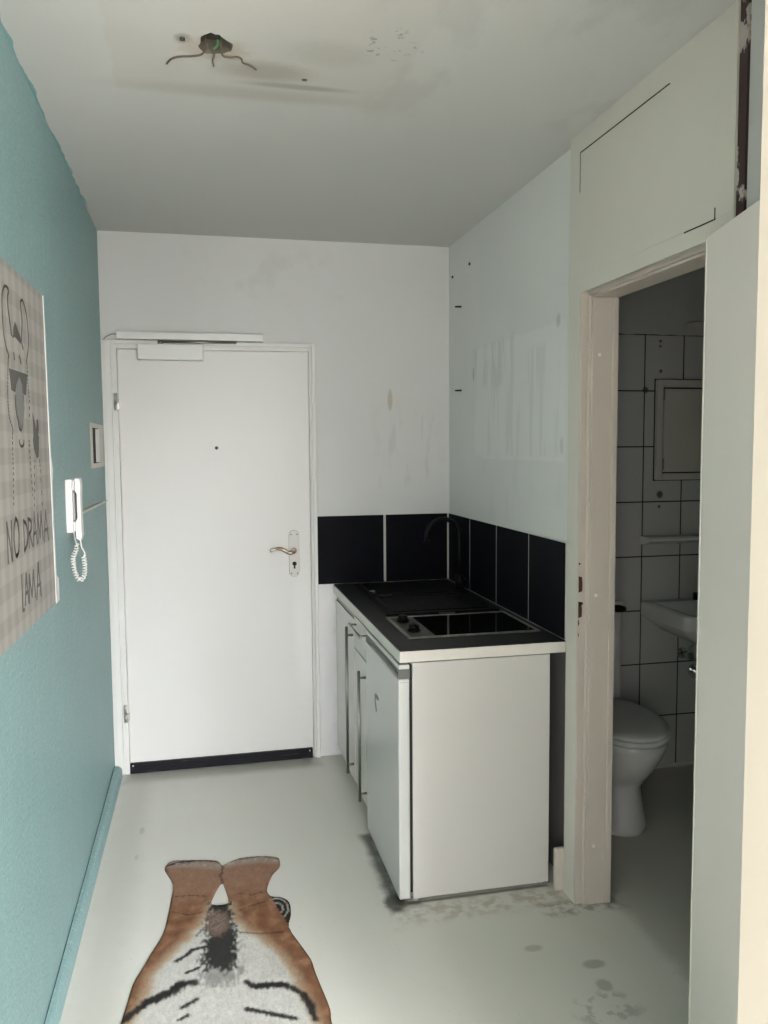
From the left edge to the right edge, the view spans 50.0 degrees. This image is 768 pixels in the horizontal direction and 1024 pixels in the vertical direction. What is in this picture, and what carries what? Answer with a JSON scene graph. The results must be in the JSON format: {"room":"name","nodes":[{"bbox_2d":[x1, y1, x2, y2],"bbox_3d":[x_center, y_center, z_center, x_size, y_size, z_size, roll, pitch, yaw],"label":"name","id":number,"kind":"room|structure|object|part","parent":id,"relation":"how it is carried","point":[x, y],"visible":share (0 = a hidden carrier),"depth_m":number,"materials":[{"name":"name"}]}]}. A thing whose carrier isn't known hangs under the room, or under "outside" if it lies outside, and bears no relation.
{"room":"studio apartment","nodes":[
{"label":"studio apartment","id":0,"kind":"room"},
{"bbox_2d":[0,24,114,1023],"bbox_3d":[-1.060,0.085,2.494,0.150,2.485,2.950,-1,5,-13],"label":"wall","id":1,"kind":"structure","parent":0,"point":[57,757],"depth_m":2.40,"materials":[{"name":"teal paint"}]},
{"bbox_2d":[0,257,59,655],"bbox_3d":[-0.888,-0.147,2.049,0.003,0.876,0.754,-1,5,-13],"label":"poster","id":2,"kind":"object","parent":1,"relation":"attached to","point":[29,580],"visible":1,"depth_m":2.00,"materials":[{"name":"beige paper"}]},
{"bbox_2d":[16,377,23,428],"bbox_3d":[-0.873,-0.262,1.975,0.001,0.127,0.094,-1,5,-13],"label":"print","id":3,"kind":"object","parent":2,"relation":"attached to","point":[19,380],"depth_m":1.97},
{"bbox_2d":[65,478,87,581],"bbox_3d":[-0.995,0.058,2.673,0.056,0.336,0.095,-1,5,-13],"label":"phone","id":4,"kind":"object","parent":1,"relation":"attached to","point":[73,487],"visible":1,"depth_m":2.63,"materials":[{"name":"white plastic"}]},
{"bbox_3d":[-0.990,0.146,2.668,0.052,0.163,0.017,-1,5,-13],"label":"coiled cord","id":5,"kind":"part","parent":4,"relation":"part of","materials":[{"name":"white plastic"}]},
{"bbox_2d":[44,766,122,1023],"bbox_3d":[-0.936,1.294,2.500,0.036,0.072,2.708,-1,5,-13],"label":"baseboard","id":6,"kind":"structure","parent":1,"relation":"attached to","point":[57,1001],"depth_m":2.65,"materials":[{"name":"teal paint"}]},
{"bbox_2d":[83,500,107,512],"bbox_3d":[-1.138,-0.025,3.213,0.015,0.038,1.030,-1,5,-13],"label":"cable","id":7,"kind":"object","parent":1,"relation":"attached to","point":[104,501],"visible":0.65,"depth_m":3.27,"materials":[{"name":"beige plastic"}]},
{"bbox_2d":[90,422,103,467],"bbox_3d":[-1.206,-0.280,3.470,0.007,0.182,0.442,-1,5,-13],"label":"box","id":8,"kind":"object","parent":1,"relation":"attached to","point":[96,435],"visible":1,"depth_m":3.42,"materials":[{"name":"beige plastic"}]},
{"bbox_2d":[97,230,448,755],"bbox_3d":[-0.419,-0.041,4.041,1.780,2.485,0.200,-1,5,-13],"label":"wall","id":9,"kind":"structure","parent":0,"point":[375,316],"depth_m":3.94,"materials":[{"name":"white paint"}]},
{"bbox_2d":[100,340,320,774],"bbox_3d":[-0.790,0.217,3.863,0.964,2.004,0.106,-1,5,-13],"label":"door","id":10,"kind":"structure","parent":9,"relation":"in","point":[211,463],"depth_m":3.87,"materials":[{"name":"white paint"}]},
{"bbox_2d":[116,331,262,360],"bbox_3d":[-0.879,-0.753,3.754,0.652,0.125,0.052,-1,5,-13],"label":"door closer","id":11,"kind":"object","parent":10,"relation":"attached to","point":[160,351],"depth_m":3.72,"materials":[{"name":"white paint"}]},
{"bbox_3d":[-0.881,-0.800,3.758,0.652,0.033,0.035,-1,5,-13],"label":"slide rail","id":12,"kind":"part","parent":11,"relation":"part of","materials":[{"name":"white metal"}]},
{"bbox_3d":[-0.851,-0.771,3.755,0.352,0.022,0.024,-1,5,-13],"label":"closer arm","id":13,"kind":"part","parent":11,"relation":"part of","materials":[{"name":"metal"}]},
{"bbox_3d":[-0.476,0.184,3.907,0.133,0.042,0.058,-1,5,-13],"label":"lever handle","id":14,"kind":"part","parent":10,"relation":"part of","materials":[{"name":"brown metal"}]},
{"bbox_2d":[0,0,737,246],"bbox_3d":[0.113,-1.097,0.663,6.100,0.140,6.850,-1,5,-13],"label":"ceiling","id":15,"kind":"structure","parent":0,"point":[396,122],"depth_m":2.29,"materials":[{"name":"paint"}]},
{"bbox_2d":[166,33,256,70],"bbox_3d":[-0.419,-1.148,2.007,0.225,0.085,0.168,-1,5,-13],"label":"hole","id":16,"kind":"object","parent":15,"relation":"attached to","point":[210,43],"visible":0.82,"depth_m":2.02,"materials":[{"name":"paint"}]},
{"bbox_2d":[60,754,693,1023],"bbox_3d":[0.133,1.510,0.866,6.100,0.120,6.850,-1,5,-13],"label":"floor","id":17,"kind":"structure","parent":0,"point":[526,953],"depth_m":2.68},
{"bbox_2d":[121,856,331,1023],"bbox_3d":[-0.402,1.346,2.189,0.750,0.007,1.808,-1,5,-13],"label":"rug","id":18,"kind":"object","parent":17,"relation":"on","point":[238,961],"visible":1,"depth_m":2.43,"materials":[{"name":"fabric"}]},
{"bbox_2d":[336,597,355,781],"bbox_3d":[0.079,0.809,3.852,0.597,0.812,0.478,-1,5,-13],"label":"base cabinet","id":19,"kind":"object","parent":17,"relation":"on","point":[344,633],"visible":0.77,"depth_m":3.70,"materials":[{"name":"wood"}]},
{"bbox_3d":[-0.150,0.821,3.590,0.036,0.650,0.014,-1,5,-13],"label":"handle","id":20,"kind":"part","parent":19,"relation":"part of","materials":[{"name":"metal"}]},
{"bbox_2d":[333,579,565,662],"bbox_3d":[0.185,0.413,3.397,0.580,0.040,1.362,-1,5,-13],"label":"countertop","id":21,"kind":"structure","parent":19,"relation":"on","point":[404,650],"depth_m":2.80,"materials":[{"name":"laminate"}]},
{"bbox_2d":[352,580,499,616],"bbox_3d":[0.159,0.366,3.630,0.474,0.018,0.764,-1,5,-13],"label":"sink","id":22,"kind":"object","parent":21,"relation":"in","point":[409,598],"visible":1,"depth_m":3.54,"materials":[{"name":"black"}]},
{"bbox_2d":[424,517,465,591],"bbox_3d":[0.280,0.193,3.668,0.194,0.338,0.118,-1,5,-13],"label":"faucet","id":23,"kind":"object","parent":21,"relation":"on","point":[459,577],"visible":1,"depth_m":3.70,"materials":[{"name":"black metal"}]},
{"bbox_3d":[0.265,0.155,3.696,0.178,0.268,0.025,-1,5,-13],"label":"spout","id":24,"kind":"part","parent":23,"relation":"part of","materials":[{"name":"black plastic"}]},
{"bbox_2d":[454,574,464,591],"bbox_3d":[0.343,0.320,3.726,0.052,0.076,0.052,-1,5,-13],"label":"tap","id":25,"kind":"object","parent":23,"relation":"on","point":[459,585],"depth_m":3.71,"materials":[{"name":"black metal"}]},
{"bbox_2d":[386,611,540,638],"bbox_3d":[0.283,0.405,3.056,0.484,0.029,0.360,-1,5,-13],"label":"cooktop","id":26,"kind":"object","parent":21,"relation":"in","point":[494,622],"visible":1,"depth_m":3.03,"materials":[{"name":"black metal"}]},
{"bbox_3d":[0.071,0.401,3.111,0.048,0.025,0.048,-1,5,-13],"label":"knob","id":27,"kind":"part","parent":26,"relation":"part of","materials":[{"name":"black plastic"}]},
{"bbox_3d":[0.102,0.422,3.017,0.088,0.003,0.334,-1,5,-13],"label":"control panel","id":28,"kind":"part","parent":26,"relation":"part of","materials":[{"name":"metal"}]},
{"bbox_3d":[0.107,0.413,2.951,0.048,0.025,0.048,-1,5,-13],"label":"knob","id":29,"kind":"part","parent":26,"relation":"part of","materials":[{"name":"black plastic"}]},
{"bbox_3d":[0.326,0.416,3.067,0.371,0.004,0.333,-1,5,-13],"label":"glass","id":30,"kind":"part","parent":26,"relation":"part of","materials":[{"name":"black glass"}]},
{"bbox_2d":[348,615,367,805],"bbox_3d":[0.166,0.839,3.464,0.596,0.812,0.309,-1,5,-13],"label":"base cabinet","id":31,"kind":"object","parent":17,"relation":"on","point":[359,629],"visible":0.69,"depth_m":3.38,"materials":[{"name":"wood"}]},
{"bbox_3d":[-0.110,0.485,3.375,0.034,0.010,0.260,-1,5,-13],"label":"handle","id":32,"kind":"part","parent":31,"relation":"part of","materials":[{"name":"metal"}]},
{"bbox_3d":[-0.082,0.894,3.412,0.020,0.598,0.309,-1,5,-13],"label":"door","id":33,"kind":"part","parent":31,"relation":"part of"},
{"bbox_3d":[-0.084,0.523,3.383,0.020,0.137,0.309,-1,5,-13],"label":"drawer","id":34,"kind":"part","parent":31,"relation":"part of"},
{"bbox_3d":[-0.089,0.908,3.327,0.035,0.540,0.012,-1,5,-13],"label":"handle","id":35,"kind":"part","parent":31,"relation":"part of","materials":[{"name":"metal"}]},
{"bbox_2d":[366,630,549,900],"bbox_3d":[0.249,0.872,3.028,0.533,0.812,0.540,-1,5,-13],"label":"fridge","id":36,"kind":"object","parent":17,"relation":"on","point":[458,749],"visible":0.93,"depth_m":2.77,"materials":[{"name":"paint"}]},
{"bbox_3d":[0.009,0.899,2.977,0.039,0.750,0.538,-1,5,-13],"label":"door","id":37,"kind":"part","parent":36,"relation":"part of","materials":[{"name":"paint"}]},
{"bbox_2d":[611,599,670,836],"bbox_3d":[0.906,0.824,3.386,0.369,0.842,0.716,-1,5,-13],"label":"toilet","id":38,"kind":"object","parent":17,"relation":"on","point":[641,737],"visible":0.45,"depth_m":3.19,"materials":[{"name":"ceramic"}]},
{"bbox_3d":[1.011,0.414,3.536,0.054,0.033,0.039,-1,5,-13],"label":"flush lever","id":39,"kind":"part","parent":38,"relation":"part of","materials":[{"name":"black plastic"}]},
{"bbox_3d":[0.933,0.848,3.293,0.358,0.022,0.520,-1,5,-13],"label":"seat","id":40,"kind":"part","parent":38,"relation":"part of","materials":[{"name":"plastic"}]},
{"bbox_3d":[0.933,0.822,3.292,0.354,0.028,0.517,-1,5,-13],"label":"lid","id":41,"kind":"part","parent":38,"relation":"part of","materials":[{"name":"plastic"}]},
{"bbox_2d":[449,0,764,902],"bbox_3d":[0.683,0.058,2.678,0.146,2.485,2.950,-1,5,-13],"label":"wall","id":42,"kind":"structure","parent":0,"point":[509,333],"depth_m":2.76,"materials":[{"name":"paint"}]},
{"bbox_2d":[317,513,566,638],"bbox_3d":[0.151,0.228,3.391,0.664,0.330,1.354,-1,5,-13],"label":"backsplash","id":43,"kind":"structure","parent":42,"relation":"attached to","point":[525,574],"depth_m":3.97,"materials":[{"name":"black tile"}]},
{"bbox_2d":[553,846,563,890],"bbox_3d":[0.611,1.218,2.816,0.064,0.150,0.022,-1,5,-13],"label":"baseboard","id":44,"kind":"structure","parent":42,"relation":"attached to","point":[558,864],"depth_m":2.80,"materials":[{"name":"white wood"}]},
{"bbox_2d":[574,245,705,904],"bbox_3d":[0.757,0.310,2.329,0.122,2.034,0.700,-1,5,-13],"label":"door frame","id":45,"kind":"structure","parent":42,"relation":"attached to","point":[599,308],"depth_m":2.64,"materials":[{"name":"beige wood"}]},
{"bbox_3d":[0.695,-0.892,2.192,0.001,0.382,0.764,-1,5,-13],"label":"overdoor panel","id":46,"kind":"part","parent":42,"relation":"part of","materials":[{"name":"beige paint"}]},
{"bbox_2d":[688,200,759,1023],"bbox_3d":[0.726,0.383,1.639,0.104,1.978,0.674,0,4,2],"label":"door","id":47,"kind":"structure","parent":42,"relation":"in","point":[732,251],"depth_m":1.79,"materials":[{"name":"paint"}]},
{"bbox_2d":[736,0,751,215],"bbox_3d":[0.842,0.117,1.895,0.100,2.485,0.028,-1,5,-13],"label":"post","id":48,"kind":"object","parent":42,"relation":"attached to","point":[746,5],"depth_m":1.80,"materials":[{"name":"black metal"}]},
{"bbox_2d":[615,267,704,763],"bbox_3d":[1.214,-0.037,3.831,1.424,2.485,0.124,-1,5,-13],"label":"wall","id":49,"kind":"structure","parent":0,"point":[653,343],"depth_m":3.77,"materials":[{"name":"white tile"}]},
{"bbox_2d":[639,534,698,544],"bbox_3d":[1.450,0.125,3.776,0.556,0.038,0.109,-1,5,-13],"label":"shelf","id":50,"kind":"object","parent":49,"relation":"attached to","point":[680,538],"visible":0.52,"depth_m":3.72,"materials":[{"name":"white ceramic"}]},
{"bbox_2d":[641,592,697,677],"bbox_3d":[1.470,0.585,3.671,0.525,0.429,0.390,-1,5,-13],"label":"washbasin","id":51,"kind":"object","parent":49,"relation":"attached to","point":[677,617],"visible":0.3,"depth_m":3.68,"materials":[{"name":"white ceramic"}]},
{"bbox_2d":[641,598,697,643],"bbox_3d":[1.469,0.495,3.664,0.525,0.157,0.390,-1,5,-13],"label":"basin","id":52,"kind":"object","parent":51,"relation":"in","point":[677,617],"depth_m":3.63,"materials":[{"name":"white ceramic"}]},
{"bbox_2d":[693,592,697,599],"bbox_3d":[1.468,0.385,3.781,0.043,0.048,0.128,-1,5,-13],"label":"tap","id":53,"kind":"object","parent":51,"relation":"on","point":[695,594],"depth_m":3.81,"materials":[{"name":"black plastic"}]},
{"bbox_2d":[655,761,693,768],"bbox_3d":[1.177,1.200,3.848,1.250,0.018,0.010,-1,5,-13],"label":"baseboard","id":54,"kind":"structure","parent":49,"relation":"attached to","point":[686,762],"depth_m":3.89,"materials":[{"name":"white ceramic"}]},
{"bbox_2d":[653,379,702,480],"bbox_3d":[1.471,-0.377,3.784,0.495,0.462,0.029,-1,5,-13],"label":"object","id":55,"kind":"object","parent":49,"relation":"attached to","point":[677,402],"visible":0.5,"depth_m":3.75,"materials":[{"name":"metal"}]},
{"bbox_3d":[1.471,-0.375,3.783,0.415,0.377,0.010,-1,5,-13],"label":"door","id":56,"kind":"part","parent":55,"relation":"part of","materials":[{"name":"white metal"}]},
{"bbox_2d":[683,321,703,329],"bbox_3d":[1.439,-0.848,3.748,0.166,0.042,0.017,-1,5,-13],"label":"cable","id":57,"kind":"object","parent":49,"relation":"attached to","point":[686,324],"visible":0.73,"depth_m":3.73,"materials":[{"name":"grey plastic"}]},
{"bbox_2d":[737,0,767,1023],"bbox_3d":[1.782,0.153,1.352,2.603,2.485,0.123,-1,5,-13],"label":"wall pier","id":58,"kind":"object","parent":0,"point":[753,951],"depth_m":1.11,"materials":[{"name":"white paint"}]}
]}

